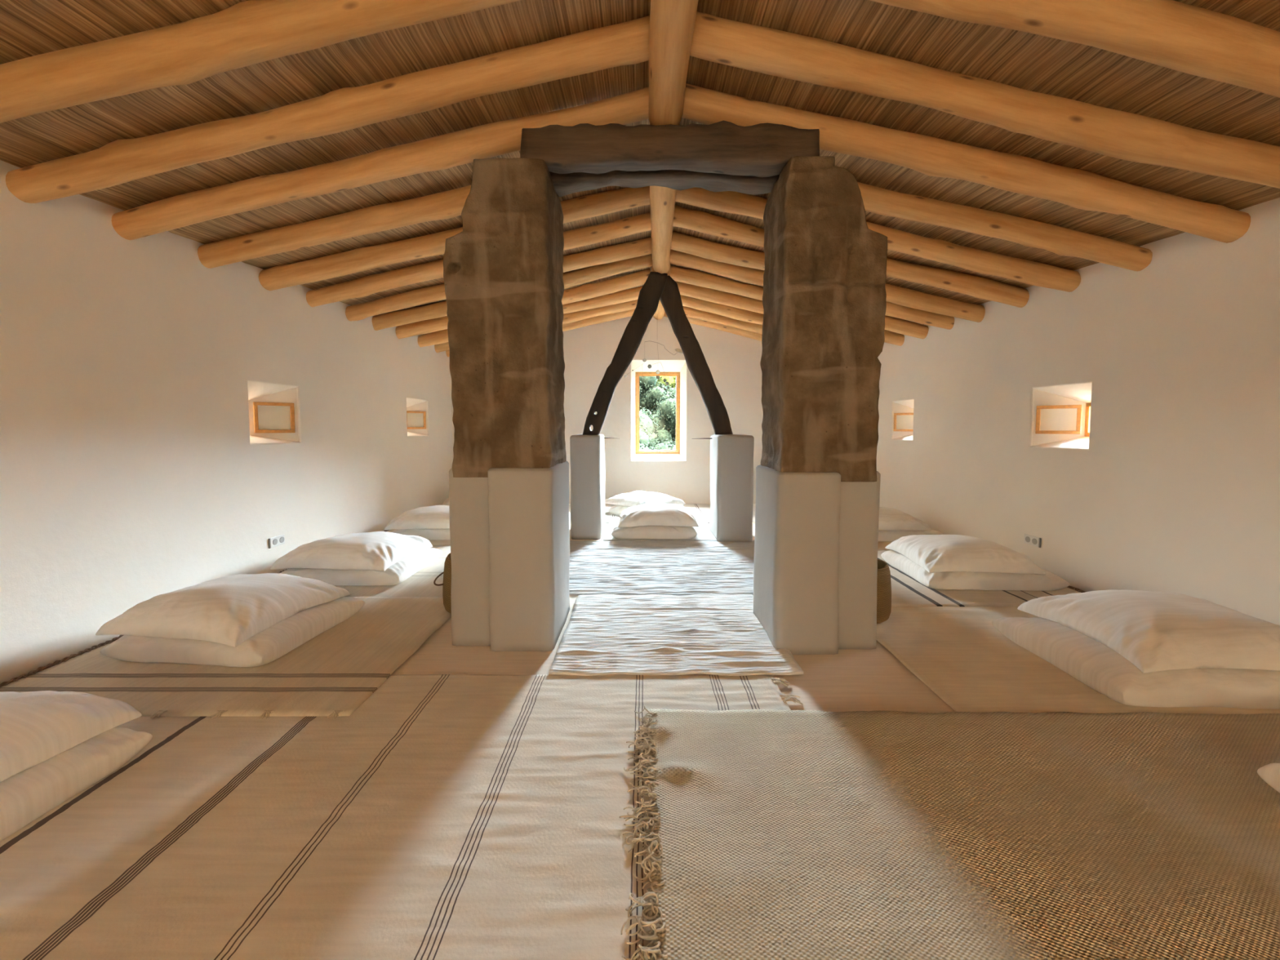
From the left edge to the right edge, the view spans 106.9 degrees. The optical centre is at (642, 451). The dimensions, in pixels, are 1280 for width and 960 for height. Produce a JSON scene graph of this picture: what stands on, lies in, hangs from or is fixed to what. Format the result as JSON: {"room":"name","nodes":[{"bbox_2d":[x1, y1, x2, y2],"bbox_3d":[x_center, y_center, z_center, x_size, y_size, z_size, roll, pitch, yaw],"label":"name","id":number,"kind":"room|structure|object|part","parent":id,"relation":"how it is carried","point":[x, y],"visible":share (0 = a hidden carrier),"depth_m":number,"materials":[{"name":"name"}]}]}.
{"room":"meditation hall","nodes":[
{"label":"meditation hall","id":0,"kind":"room"},
{"bbox_2d":[0,160,453,684],"bbox_3d":[-2.930,-0.153,2.070,0.460,2.390,10.150,0,3,0],"label":"wall","id":1,"kind":"structure","parent":0,"point":[135,469],"depth_m":2.68,"materials":[{"name":"white paint"}]},
{"bbox_2d":[253,401,295,433],"bbox_3d":[-2.896,-0.254,3.527,0.152,0.257,0.498,2,3,28],"label":"window","id":2,"kind":"structure","parent":1,"relation":"in","point":[256,430],"depth_m":3.61,"materials":[{"name":"brown wood"}]},
{"bbox_2d":[268,533,284,548],"bbox_3d":[-2.693,0.658,3.499,0.011,0.072,0.147,0,3,0],"label":"wall socket","id":3,"kind":"object","parent":1,"relation":"attached to","point":[279,540],"visible":1,"depth_m":3.49,"materials":[{"name":"white plastic"}]},
{"bbox_2d":[272,538,277,545],"bbox_3d":[-2.690,0.659,3.476,0.004,0.044,0.044,0,3,0],"label":"outlet","id":4,"kind":"object","parent":3,"relation":"attached to","point":[274,540],"depth_m":3.47,"materials":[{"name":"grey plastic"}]},
{"bbox_2d":[280,537,284,542],"bbox_3d":[-2.690,0.655,3.542,0.004,0.044,0.044,0,3,0],"label":"outlet","id":5,"kind":"object","parent":3,"relation":"attached to","point":[282,539],"depth_m":3.54,"materials":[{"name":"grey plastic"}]},
{"bbox_2d":[406,410,426,429],"bbox_3d":[-2.903,-0.386,5.747,0.166,0.260,0.558,1,3,24],"label":"window","id":6,"kind":"structure","parent":1,"relation":"in","point":[407,411],"depth_m":5.90,"materials":[{"name":"brown wood"}]},
{"bbox_2d":[451,315,763,503],"bbox_3d":[0.115,-0.765,6.960,6.230,3.100,0.480,0,3,0],"label":"wall","id":7,"kind":"structure","parent":0,"point":[733,361],"depth_m":6.73,"materials":[{"name":"white paint"}]},
{"bbox_2d":[635,372,679,453],"bbox_3d":[0.225,-0.569,6.955,0.650,1.192,0.050,0,3,0],"label":"window","id":8,"kind":"structure","parent":7,"relation":"in","point":[637,375],"depth_m":6.94,"materials":[{"name":"brown wood"}]},
{"bbox_2d":[0,0,1279,334],"bbox_3d":[0.119,-1.487,2.000,5.864,0.719,9.550,0,3,0],"label":"ceiling","id":9,"kind":"structure","parent":0,"point":[1032,62],"depth_m":1.98,"materials":[{"name":"wood"}]},
{"bbox_2d":[0,0,520,123],"bbox_3d":[-1.351,-1.425,1.631,2.926,0.763,0.159,0,3,0],"label":"rafter","id":10,"kind":"object","parent":9,"relation":"attached to","point":[248,33],"visible":1,"depth_m":1.59,"materials":[{"name":"brown wood"}]},
{"bbox_2d":[5,15,649,203],"bbox_3d":[-1.352,-1.452,2.037,2.923,0.766,0.165,0,3,1],"label":"rafter","id":11,"kind":"object","parent":9,"relation":"attached to","point":[118,162],"visible":0.99,"depth_m":1.99,"materials":[{"name":"brown wood"}]},
{"bbox_2d":[197,185,471,268],"bbox_3d":[-1.353,-1.504,2.917,2.927,0.761,0.166,0,3,1],"label":"rafter","id":12,"kind":"object","parent":9,"relation":"attached to","point":[449,204],"visible":0.63,"depth_m":2.88,"materials":[{"name":"brown wood"}]},
{"bbox_2d":[111,86,648,239],"bbox_3d":[-1.351,-1.465,2.433,2.926,0.748,0.154,0,3,1],"label":"rafter","id":13,"kind":"object","parent":9,"relation":"attached to","point":[446,151],"visible":0.85,"depth_m":2.38,"materials":[{"name":"brown wood"}]},
{"bbox_2d":[258,186,649,290],"bbox_3d":[-1.354,-1.529,3.384,2.928,0.764,0.176,0,3,1],"label":"rafter","id":14,"kind":"object","parent":9,"relation":"attached to","point":[362,259],"visible":0.64,"depth_m":3.34,"materials":[{"name":"brown wood"}]},
{"bbox_2d":[306,212,651,306],"bbox_3d":[-1.352,-1.539,3.844,2.925,0.764,0.153,0,3,1],"label":"rafter","id":15,"kind":"object","parent":9,"relation":"attached to","point":[366,286],"visible":0.59,"depth_m":3.79,"materials":[{"name":"brown wood"}]},
{"bbox_2d":[345,236,652,320],"bbox_3d":[-1.351,-1.569,4.343,2.925,0.761,0.154,0,3,1],"label":"rafter","id":16,"kind":"object","parent":9,"relation":"attached to","point":[609,254],"visible":0.68,"depth_m":4.29,"materials":[{"name":"brown wood"}]},
{"bbox_2d":[372,253,653,330],"bbox_3d":[-1.355,-1.601,4.769,2.923,0.773,0.171,0,3,1],"label":"rafter","id":17,"kind":"object","parent":9,"relation":"attached to","point":[581,276],"visible":0.52,"depth_m":4.74,"materials":[{"name":"brown wood"}]},
{"bbox_2d":[395,268,650,338],"bbox_3d":[-1.353,-1.618,5.242,2.927,0.778,0.177,0,3,1],"label":"rafter","id":18,"kind":"object","parent":9,"relation":"attached to","point":[585,291],"visible":0.53,"depth_m":5.18,"materials":[{"name":"brown wood"}]},
{"bbox_2d":[417,285,643,346],"bbox_3d":[-1.350,-1.633,5.740,2.927,0.759,0.158,0,3,1],"label":"rafter","id":19,"kind":"object","parent":9,"relation":"attached to","point":[437,337],"visible":0.37,"depth_m":5.68,"materials":[{"name":"brown wood"}]},
{"bbox_2d":[434,299,637,352],"bbox_3d":[-1.351,-1.665,6.195,2.926,0.765,0.162,0,3,0],"label":"rafter","id":20,"kind":"object","parent":9,"relation":"attached to","point":[570,317],"visible":0.28,"depth_m":6.12,"materials":[{"name":"brown wood"}]},
{"bbox_2d":[445,308,635,356],"bbox_3d":[-1.352,-1.685,6.557,2.929,0.775,0.180,0,3,1],"label":"rafter","id":21,"kind":"object","parent":9,"relation":"attached to","point":[606,317],"visible":0.21,"depth_m":6.48,"materials":[{"name":"brown wood"}]},
{"bbox_2d":[663,311,762,341],"bbox_3d":[1.568,-1.664,6.632,2.959,0.837,0.170,0,3,1],"label":"rafter","id":22,"kind":"object","parent":9,"relation":"attached to","point":[744,333],"visible":0.24,"depth_m":6.59,"materials":[{"name":"brown wood"}]},
{"bbox_2d":[680,294,763,324],"bbox_3d":[1.568,-1.618,5.849,2.957,0.832,0.153,0,3,1],"label":"rafter","id":23,"kind":"object","parent":9,"relation":"attached to","point":[733,313],"visible":0.3,"depth_m":5.79,"materials":[{"name":"brown wood"}]},
{"bbox_2d":[683,306,762,334],"bbox_3d":[1.568,-1.643,6.299,2.956,0.828,0.161,0,3,1],"label":"rafter","id":24,"kind":"object","parent":9,"relation":"attached to","point":[691,313],"visible":0.29,"depth_m":6.24,"materials":[{"name":"brown wood"}]},
{"bbox_2d":[675,280,904,346],"bbox_3d":[1.567,-1.596,5.387,2.959,0.830,0.174,0,3,2],"label":"rafter","id":25,"kind":"object","parent":9,"relation":"attached to","point":[706,294],"visible":0.39,"depth_m":5.33,"materials":[{"name":"brown wood"}]},
{"bbox_2d":[651,265,928,338],"bbox_3d":[1.566,-1.569,4.942,2.957,0.823,0.171,0,3,1],"label":"rafter","id":26,"kind":"object","parent":9,"relation":"attached to","point":[696,277],"visible":0.44,"depth_m":4.88,"materials":[{"name":"brown wood"}]},
{"bbox_2d":[669,249,954,329],"bbox_3d":[1.569,-1.556,4.512,2.956,0.824,0.170,0,3,1],"label":"rafter","id":27,"kind":"object","parent":9,"relation":"attached to","point":[745,274],"visible":0.47,"depth_m":4.46,"materials":[{"name":"brown wood"}]},
{"bbox_2d":[671,231,985,322],"bbox_3d":[1.567,-1.526,4.117,2.957,0.840,0.185,0,3,1],"label":"rafter","id":28,"kind":"object","parent":9,"relation":"attached to","point":[682,242],"visible":0.62,"depth_m":4.07,"materials":[{"name":"brown wood"}]},
{"bbox_2d":[672,204,1029,307],"bbox_3d":[1.566,-1.503,3.662,2.959,0.820,0.154,0,3,0],"label":"rafter","id":29,"kind":"object","parent":9,"relation":"attached to","point":[977,286],"visible":0.58,"depth_m":3.61,"materials":[{"name":"brown wood"}]},
{"bbox_2d":[675,186,1080,292],"bbox_3d":[1.568,-1.483,3.242,2.958,0.816,0.154,0,3,1],"label":"rafter","id":30,"kind":"object","parent":9,"relation":"attached to","point":[1020,270],"visible":0.66,"depth_m":3.19,"materials":[{"name":"brown wood"}]},
{"bbox_2d":[681,83,1250,243],"bbox_3d":[1.566,-1.433,2.352,2.961,0.821,0.166,0,3,1],"label":"rafter","id":31,"kind":"object","parent":9,"relation":"attached to","point":[931,156],"visible":0.9,"depth_m":2.30,"materials":[{"name":"brown wood"}]},
{"bbox_2d":[689,11,1279,188],"bbox_3d":[1.566,-1.403,1.957,2.959,0.825,0.158,0,3,1],"label":"rafter","id":32,"kind":"object","parent":9,"relation":"attached to","point":[1110,132],"visible":0.98,"depth_m":1.91,"materials":[{"name":"brown wood"}]},
{"bbox_2d":[857,182,1152,271],"bbox_3d":[1.568,-1.459,2.813,2.952,0.832,0.152,0,3,2],"label":"rafter","id":33,"kind":"object","parent":9,"relation":"attached to","point":[1061,241],"visible":0.57,"depth_m":2.76,"materials":[{"name":"brown wood"}]},
{"bbox_2d":[868,0,1279,97],"bbox_3d":[1.567,-1.396,1.548,2.959,0.834,0.188,0,3,1],"label":"rafter","id":34,"kind":"object","parent":9,"relation":"attached to","point":[1184,37],"visible":1,"depth_m":1.51,"materials":[{"name":"brown wood"}]},
{"bbox_2d":[391,523,1080,712],"bbox_3d":[0.115,1.050,2.133,6.430,0.120,10.150,0,3,0],"label":"floor","id":35,"kind":"structure","parent":0,"point":[849,680],"depth_m":2.15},
{"bbox_2d":[0,596,451,718],"bbox_3d":[-1.903,0.955,2.401,1.612,0.024,1.276,0,3,0],"label":"rug","id":36,"kind":"object","parent":35,"relation":"on","point":[333,673],"visible":0.48,"depth_m":2.07,"materials":[{"name":"fabric"}]},
{"bbox_2d":[99,596,364,666],"bbox_3d":[-2.050,0.876,2.469,0.800,0.150,0.680,0,3,5],"label":"pillow","id":37,"kind":"object","parent":36,"relation":"on","point":[279,639],"visible":0.58,"depth_m":2.17,"materials":[{"name":"fabric"}]},
{"bbox_2d":[95,573,350,647],"bbox_3d":[-2.110,0.754,2.463,0.760,0.181,0.660,0,3,9],"label":"pillow","id":38,"kind":"object","parent":37,"relation":"on","point":[229,610],"visible":1,"depth_m":2.24,"materials":[{"name":"fabric"}]},
{"bbox_2d":[279,546,450,596],"bbox_3d":[-1.849,0.890,3.679,1.707,0.029,1.351,0,3,0],"label":"rug","id":39,"kind":"object","parent":35,"relation":"on","point":[421,584],"visible":0.05,"depth_m":3.24,"materials":[{"name":"fabric"}]},
{"bbox_2d":[279,547,442,586],"bbox_3d":[-2.080,0.824,3.568,0.860,0.150,0.700,0,3,0],"label":"pillow","id":40,"kind":"object","parent":39,"relation":"on","point":[406,567],"visible":0.46,"depth_m":3.25,"materials":[{"name":"fabric"}]},
{"bbox_2d":[271,531,432,571],"bbox_3d":[-2.120,0.701,3.542,0.800,0.181,0.660,0,3,3],"label":"pillow","id":41,"kind":"object","parent":40,"relation":"on","point":[375,550],"visible":1,"depth_m":3.30,"materials":[{"name":"fabric"}]},
{"bbox_2d":[0,674,802,959],"bbox_3d":[-1.012,1.052,0.774,3.302,0.017,2.644,0,3,0],"label":"rug","id":42,"kind":"object","parent":35,"relation":"on","point":[446,816],"visible":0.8,"depth_m":1.28,"materials":[{"name":"fabric"}]},
{"bbox_2d":[0,727,152,841],"bbox_3d":[-2.050,0.946,1.271,0.822,0.152,0.688,0,3,0],"label":"pillow","id":43,"kind":"object","parent":42,"relation":"on","point":[30,793],"visible":0.64,"depth_m":1.38,"materials":[{"name":"fabric"}]},
{"bbox_2d":[0,690,142,782],"bbox_3d":[-2.100,0.826,1.295,0.780,0.176,0.660,0,3,4],"label":"pillow","id":44,"kind":"object","parent":43,"relation":"on","point":[36,727],"visible":1,"depth_m":1.42,"materials":[{"name":"fabric"}]},
{"bbox_2d":[618,705,1279,959],"bbox_3d":[1.400,1.037,0.628,2.941,0.034,2.370,0,3,0],"label":"rug","id":45,"kind":"object","parent":42,"relation":"on","point":[773,834],"visible":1,"depth_m":1.25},
{"bbox_2d":[1257,763,1279,792],"bbox_3d":[2.215,0.934,1.070,0.800,0.161,0.660,0,3,0],"label":"pillow","id":46,"kind":"object","parent":45,"relation":"on","point":[1269,773],"visible":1,"depth_m":1.38,"materials":[{"name":"fabric"}]},
{"bbox_2d":[433,552,451,613],"bbox_3d":[-1.035,0.774,2.845,0.295,0.332,0.299,1,3,26],"label":"woven basket","id":47,"kind":"object","parent":35,"relation":"on","point":[446,584],"visible":0.23,"depth_m":2.74,"materials":[{"name":"brown wicker"}]},
{"bbox_3d":[-1.194,0.747,2.785,0.058,0.061,0.093,-1,3,-20],"label":"handle","id":48,"kind":"part","parent":47,"relation":"part of","materials":[{"name":"brown wicker"}]},
{"bbox_2d":[382,519,570,546],"bbox_3d":[-1.750,0.823,4.980,1.909,0.030,1.252,0,3,0],"label":"rug","id":49,"kind":"object","parent":35,"relation":"on","point":[434,543],"visible":0.07,"depth_m":4.49,"materials":[{"name":"beige fabric"}]},
{"bbox_2d":[391,528,450,540],"bbox_3d":[-2.020,0.758,4.866,0.863,0.151,0.709,0,3,0],"label":"pillow","id":50,"kind":"object","parent":49,"relation":"on","point":[428,534],"visible":0.19,"depth_m":4.55,"materials":[{"name":"fabric"}]},
{"bbox_2d":[384,505,449,529],"bbox_3d":[-2.040,0.637,4.840,0.840,0.176,0.660,0,3,-3],"label":"pillow","id":51,"kind":"object","parent":50,"relation":"on","point":[435,517],"visible":0.52,"depth_m":4.55,"materials":[{"name":"fabric"}]},
{"bbox_2d":[443,157,569,651],"bbox_3d":[-0.702,-0.223,2.554,0.541,2.378,0.588,0,3,0],"label":"pillar","id":52,"kind":"structure","parent":35,"relation":"on","point":[503,273],"depth_m":2.30,"materials":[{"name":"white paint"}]},
{"bbox_2d":[549,169,779,196],"bbox_3d":[0.130,-1.498,2.535,1.460,0.213,0.164,0,3,0],"label":"tie beam","id":53,"kind":"structure","parent":52,"relation":"on","point":[564,184],"depth_m":2.49,"materials":[{"name":"brown wood"}]},
{"bbox_2d":[649,124,679,273],"bbox_3d":[0.149,-1.745,3.549,0.190,0.187,2.212,0,4,2],"label":"log","id":54,"kind":"object","parent":53,"relation":"on","point":[662,199],"visible":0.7,"depth_m":3.48,"materials":[{"name":"brown wood"}]},
{"bbox_2d":[568,503,570,519],"bbox_3d":[-1.738,0.770,6.178,1.881,0.010,1.148,0,3,0],"label":"rug","id":55,"kind":"object","parent":35,"relation":"on","point":[569,504],"visible":0.04,"depth_m":6.13,"materials":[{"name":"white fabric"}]},
{"bbox_3d":[-2.150,0.691,6.195,0.821,0.150,0.648,0,3,0],"label":"pillow","id":56,"kind":"object","parent":55,"relation":"on","visible":0},
{"bbox_2d":[442,497,448,505],"bbox_3d":[-2.100,0.572,6.158,0.800,0.179,0.620,0,3,-8],"label":"pillow","id":57,"kind":"object","parent":56,"relation":"on","point":[446,502],"visible":0.06,"depth_m":5.82,"materials":[{"name":"fabric"}]},
{"bbox_2d":[569,434,605,539],"bbox_3d":[-0.558,0.327,4.949,0.307,1.029,0.658,0,3,0],"label":"pier","id":58,"kind":"object","parent":35,"relation":"on","point":[587,452],"visible":0.99,"depth_m":4.63,"materials":[{"name":"white paint"}]},
{"bbox_2d":[582,271,667,435],"bbox_3d":[-0.176,-0.954,4.676,0.842,1.584,0.127,0,3,0],"label":"strut","id":59,"kind":"object","parent":58,"relation":"on","point":[650,294],"visible":1,"depth_m":4.62,"materials":[{"name":"brown wood"}]},
{"bbox_2d":[604,503,710,523],"bbox_3d":[0.160,0.775,6.084,1.884,0.009,1.335,0,3,0],"label":"rug","id":60,"kind":"object","parent":35,"relation":"on","point":[700,512],"visible":0.16,"depth_m":6.02,"materials":[{"name":"white fabric"}]},
{"bbox_2d":[607,504,684,515],"bbox_3d":[0.060,0.695,6.125,0.860,0.154,0.640,1,3,14],"label":"pillow","id":61,"kind":"object","parent":60,"relation":"on","point":[615,509],"visible":0.12,"depth_m":5.91,"materials":[{"name":"fabric"}]},
{"bbox_2d":[604,490,684,506],"bbox_3d":[0.015,0.595,6.059,0.840,0.147,0.660,3,4,42],"label":"pillow","id":62,"kind":"object","parent":61,"relation":"on","point":[635,498],"visible":0.87,"depth_m":5.90,"materials":[{"name":"fabric"}]},
{"bbox_2d":[603,521,716,541],"bbox_3d":[0.183,0.823,4.977,1.120,0.015,0.874,0,3,0],"label":"rug","id":63,"kind":"object","parent":35,"relation":"on","point":[704,533],"visible":0.26,"depth_m":4.68,"materials":[{"name":"white fabric"}]},
{"bbox_2d":[611,518,697,539],"bbox_3d":[0.115,0.748,4.866,0.820,0.154,0.640,0,3,0],"label":"pillow","id":64,"kind":"object","parent":63,"relation":"on","point":[642,531],"visible":0.62,"depth_m":4.57,"materials":[{"name":"fabric"}]},
{"bbox_2d":[617,503,698,527],"bbox_3d":[0.150,0.628,4.880,0.790,0.176,0.614,0,3,0],"label":"pillow","id":65,"kind":"object","parent":64,"relation":"on","point":[646,514],"visible":1,"depth_m":4.63,"materials":[{"name":"fabric"}]},
{"bbox_2d":[568,540,754,595],"bbox_3d":[0.100,0.889,3.820,2.249,0.019,1.461,0,3,0],"label":"rug","id":66,"kind":"object","parent":35,"relation":"on","point":[618,567],"visible":0.67,"depth_m":3.68,"materials":[{"name":"white fabric"}]},
{"bbox_2d":[549,594,803,675],"bbox_3d":[0.151,0.944,2.575,1.139,0.026,0.994,0,3,0],"label":"rug","id":67,"kind":"object","parent":35,"relation":"on","point":[648,634],"visible":0.94,"depth_m":2.42,"materials":[{"name":"white fabric"}]},
{"bbox_2d":[709,434,754,542],"bbox_3d":[0.882,0.338,4.739,0.352,1.029,0.540,0,3,0],"label":"pier","id":68,"kind":"object","parent":35,"relation":"on","point":[731,455],"visible":0.99,"depth_m":4.48,"materials":[{"name":"white paint"}]},
{"bbox_2d":[659,275,733,434],"bbox_3d":[0.490,-0.961,4.801,0.862,1.584,0.129,0,3,0],"label":"strut","id":69,"kind":"object","parent":68,"relation":"on","point":[670,299],"visible":0.9,"depth_m":4.75,"materials":[{"name":"brown wood"}]},
{"bbox_2d":[652,263,671,319],"bbox_3d":[0.207,-1.881,5.684,0.190,0.186,2.010,0,3,1],"label":"log","id":70,"kind":"object","parent":69,"relation":"on","point":[659,314],"visible":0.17,"depth_m":6.14,"materials":[{"name":"brown wood"}]},
{"bbox_2d":[623,341,683,390],"bbox_3d":[0.158,-1.330,6.339,0.814,1.007,0.114,0,3,0],"label":"mobile","id":71,"kind":"object","parent":70,"relation":"hanging from","point":[678,350],"visible":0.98,"depth_m":6.35,"materials":[{"name":"metal"}]},
{"bbox_2d":[752,503,755,521],"bbox_3d":[2.055,0.772,6.104,1.634,0.010,1.298,0,3,0],"label":"rug","id":72,"kind":"object","parent":35,"relation":"on","point":[754,504],"visible":0.02,"depth_m":6.04,"materials":[{"name":"white fabric"}]},
{"bbox_2d":[753,155,887,654],"bbox_3d":[0.909,-0.217,2.482,0.536,2.373,0.510,0,3,0],"label":"pillar","id":73,"kind":"structure","parent":35,"relation":"on","point":[818,480],"depth_m":2.27,"materials":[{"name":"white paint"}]},
{"bbox_2d":[520,120,819,177],"bbox_3d":[0.130,-1.484,2.330,1.430,0.203,0.152,0,3,0],"label":"tie beam","id":74,"kind":"structure","parent":73,"relation":"on","point":[722,147],"depth_m":2.27,"materials":[{"name":"brown wood"}]},
{"bbox_2d":[648,0,697,125],"bbox_3d":[0.098,-1.514,-0.135,0.187,0.184,5.050,0,3,0],"label":"log","id":75,"kind":"object","parent":74,"relation":"on","point":[672,22],"visible":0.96,"depth_m":1.87,"materials":[{"name":"brown wood"}]},
{"bbox_2d":[752,521,891,550],"bbox_3d":[2.054,0.840,4.814,1.637,0.010,1.280,0,3,0],"label":"rug","id":76,"kind":"object","parent":35,"relation":"on","point":[882,545],"visible":0.02,"depth_m":4.39,"materials":[{"name":"beige fabric"}]},
{"bbox_2d":[878,528,942,542],"bbox_3d":[2.420,0.761,4.806,0.860,0.152,0.660,0,3,0],"label":"pillow","id":77,"kind":"object","parent":76,"relation":"on","point":[883,535],"visible":0.1,"depth_m":4.50,"materials":[{"name":"fabric"}]},
{"bbox_2d":[878,506,931,530],"bbox_3d":[2.300,0.641,4.780,0.840,0.178,0.640,0,3,0],"label":"pillow","id":78,"kind":"object","parent":77,"relation":"on","point":[890,518],"visible":0.36,"depth_m":4.50,"materials":[{"name":"fabric"}]},
{"bbox_2d":[877,550,1084,606],"bbox_3d":[2.087,0.896,3.520,1.638,0.025,1.307,0,3,0],"label":"rug","id":79,"kind":"object","parent":35,"relation":"on","point":[906,591],"visible":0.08,"depth_m":3.06,"materials":[{"name":"beige fabric"}]},
{"bbox_2d":[880,550,1069,591],"bbox_3d":[2.350,0.823,3.448,0.923,0.154,0.711,0,3,0],"label":"pillow","id":80,"kind":"object","parent":79,"relation":"on","point":[949,580],"visible":0.54,"depth_m":3.14,"materials":[{"name":"fabric"}]},
{"bbox_2d":[885,534,1045,574],"bbox_3d":[2.290,0.702,3.442,0.740,0.177,0.640,0,3,3],"label":"pillow","id":81,"kind":"object","parent":80,"relation":"on","point":[933,553],"visible":1,"depth_m":3.21,"materials":[{"name":"fabric"}]},
{"bbox_2d":[875,606,1279,714],"bbox_3d":[2.045,0.965,2.299,1.687,0.021,1.220,0,3,0],"label":"rug","id":82,"kind":"object","parent":35,"relation":"on","point":[957,652],"visible":0.44,"depth_m":2.14,"materials":[{"name":"beige fabric"}]},
{"bbox_2d":[876,559,891,623],"bbox_3d":[1.262,0.785,2.733,0.311,0.321,0.310,1,3,20],"label":"woven basket","id":83,"kind":"object","parent":82,"relation":"on","point":[883,581],"visible":0.31,"depth_m":2.60,"materials":[{"name":"brown wicker"}]},
{"bbox_2d":[991,617,1279,709],"bbox_3d":[2.270,0.898,2.150,0.872,0.150,0.715,0,3,0],"label":"pillow","id":84,"kind":"object","parent":82,"relation":"on","point":[1085,659],"visible":0.62,"depth_m":1.87,"materials":[{"name":"fabric"}]},
{"bbox_2d":[1017,589,1279,673],"bbox_3d":[2.420,0.776,2.184,0.882,0.174,0.690,0,3,0],"label":"pillow","id":85,"kind":"object","parent":84,"relation":"on","point":[1155,631],"visible":1,"depth_m":2.00,"materials":[{"name":"fabric"}]},
{"bbox_2d":[876,197,1279,625],"bbox_3d":[3.160,-0.134,2.071,0.460,2.350,10.150,0,3,0],"label":"wall","id":86,"kind":"structure","parent":0,"point":[1173,486],"depth_m":2.89,"materials":[{"name":"white paint"}]},
{"bbox_2d":[893,413,913,431],"bbox_3d":[3.114,-0.339,5.384,0.154,0.243,0.454,-2,4,-34],"label":"window","id":87,"kind":"structure","parent":86,"relation":"in","point":[895,414],"depth_m":5.48,"materials":[{"name":"brown wood"}]},
{"bbox_2d":[1023,533,1040,547],"bbox_3d":[2.923,0.665,3.559,0.011,0.072,0.147,0,3,0],"label":"wall socket","id":88,"kind":"object","parent":86,"relation":"attached to","point":[1029,540],"visible":1,"depth_m":3.55,"materials":[{"name":"white plastic"}]},
{"bbox_2d":[1025,536,1030,542],"bbox_3d":[2.920,0.663,3.595,0.004,0.044,0.044,0,3,0],"label":"outlet","id":89,"kind":"object","parent":88,"relation":"attached to","point":[1027,538],"depth_m":3.59,"materials":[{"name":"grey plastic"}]},
{"bbox_2d":[1031,538,1036,544],"bbox_3d":[2.920,0.666,3.533,0.004,0.044,0.044,0,3,0],"label":"outlet","id":90,"kind":"object","parent":88,"relation":"attached to","point":[1033,540],"depth_m":3.53,"materials":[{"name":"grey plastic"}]},
{"bbox_2d":[1035,402,1090,436],"bbox_3d":[3.119,-0.229,3.373,0.164,0.239,0.479,-2,4,-32],"label":"window","id":91,"kind":"structure","parent":86,"relation":"in","point":[1088,404],"depth_m":3.39,"materials":[{"name":"brown wood"}]},
{"bbox_3d":[3.185,-0.224,3.268,0.040,0.239,0.250,0,3,0],"label":"frame","id":92,"kind":"part","parent":91,"relation":"part of","materials":[{"name":"brown wood"}]},
{"label":"outside","id":93,"kind":"structure","parent":0,"visible":0},
{"bbox_3d":[0.000,-5.228,3.732,68.000,19.133,60.000,0,3,0],"label":"ground","id":94,"kind":"structure","parent":93,"visible":0},
{"bbox_2d":[639,425,655,449],"bbox_3d":[-0.536,0.714,18.954,2.625,3.616,2.914,-2,4,-37],"label":"broadleaf tree","id":95,"kind":"object","parent":94,"relation":"on","point":[643,437],"visible":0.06,"depth_m":18.73,"materials":[{"name":"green plant"}]},
{"bbox_2d":[639,404,660,448],"bbox_3d":[-0.738,-0.354,22.349,3.501,4.041,2.556,1,3,12],"label":"broadleaf tree","id":96,"kind":"object","parent":94,"relation":"on","point":[644,420],"visible":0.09,"depth_m":21.54,"materials":[{"name":"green plant"}]},
{"bbox_2d":[639,376,662,414],"bbox_3d":[-0.720,-2.638,27.946,4.079,5.062,3.675,-2,4,-32],"label":"broadleaf tree","id":97,"kind":"object","parent":94,"relation":"on","point":[645,382],"visible":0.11,"depth_m":27.02,"materials":[{"name":"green plant"}]},
{"bbox_2d":[640,444,675,449],"bbox_3d":[0.643,1.478,15.644,2.503,3.448,2.778,-2,4,-37],"label":"broadleaf tree","id":98,"kind":"object","parent":94,"relation":"on","point":[668,444],"visible":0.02,"depth_m":16.01,"materials":[{"name":"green plant"}]},
{"bbox_2d":[642,381,675,444],"bbox_3d":[1.641,-1.922,27.107,3.108,4.281,3.450,0,3,7],"label":"broadleaf tree","id":99,"kind":"object","parent":94,"relation":"on","point":[656,393],"visible":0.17,"depth_m":26.09,"materials":[{"name":"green plant"}]},
{"bbox_3d":[1.641,-2.475,27.078,3.108,3.174,3.450,0,3,7],"label":"crown","id":100,"kind":"part","parent":99,"relation":"part of","materials":[{"name":"green plant"}]},
{"bbox_2d":[648,392,675,444],"bbox_3d":[1.591,-0.771,23.040,3.376,4.189,3.041,1,3,15],"label":"broadleaf tree","id":101,"kind":"object","parent":94,"relation":"on","point":[665,417],"visible":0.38,"depth_m":22.28,"materials":[{"name":"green plant"}]},
{"bbox_2d":[649,376,675,415],"bbox_3d":[0.713,-3.550,30.735,4.079,4.829,3.486,2,4,34],"label":"broadleaf tree","id":102,"kind":"object","parent":94,"relation":"on","point":[671,380],"visible":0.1,"depth_m":29.48,"materials":[{"name":"yellow plant"}]},
{"bbox_2d":[650,437,675,449],"bbox_3d":[1.151,1.110,18.207,2.649,3.288,2.387,0,3,1],"label":"broadleaf tree","id":103,"kind":"object","parent":94,"relation":"on","point":[660,445],"visible":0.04,"depth_m":18.18,"materials":[{"name":"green plant"}]}
]}

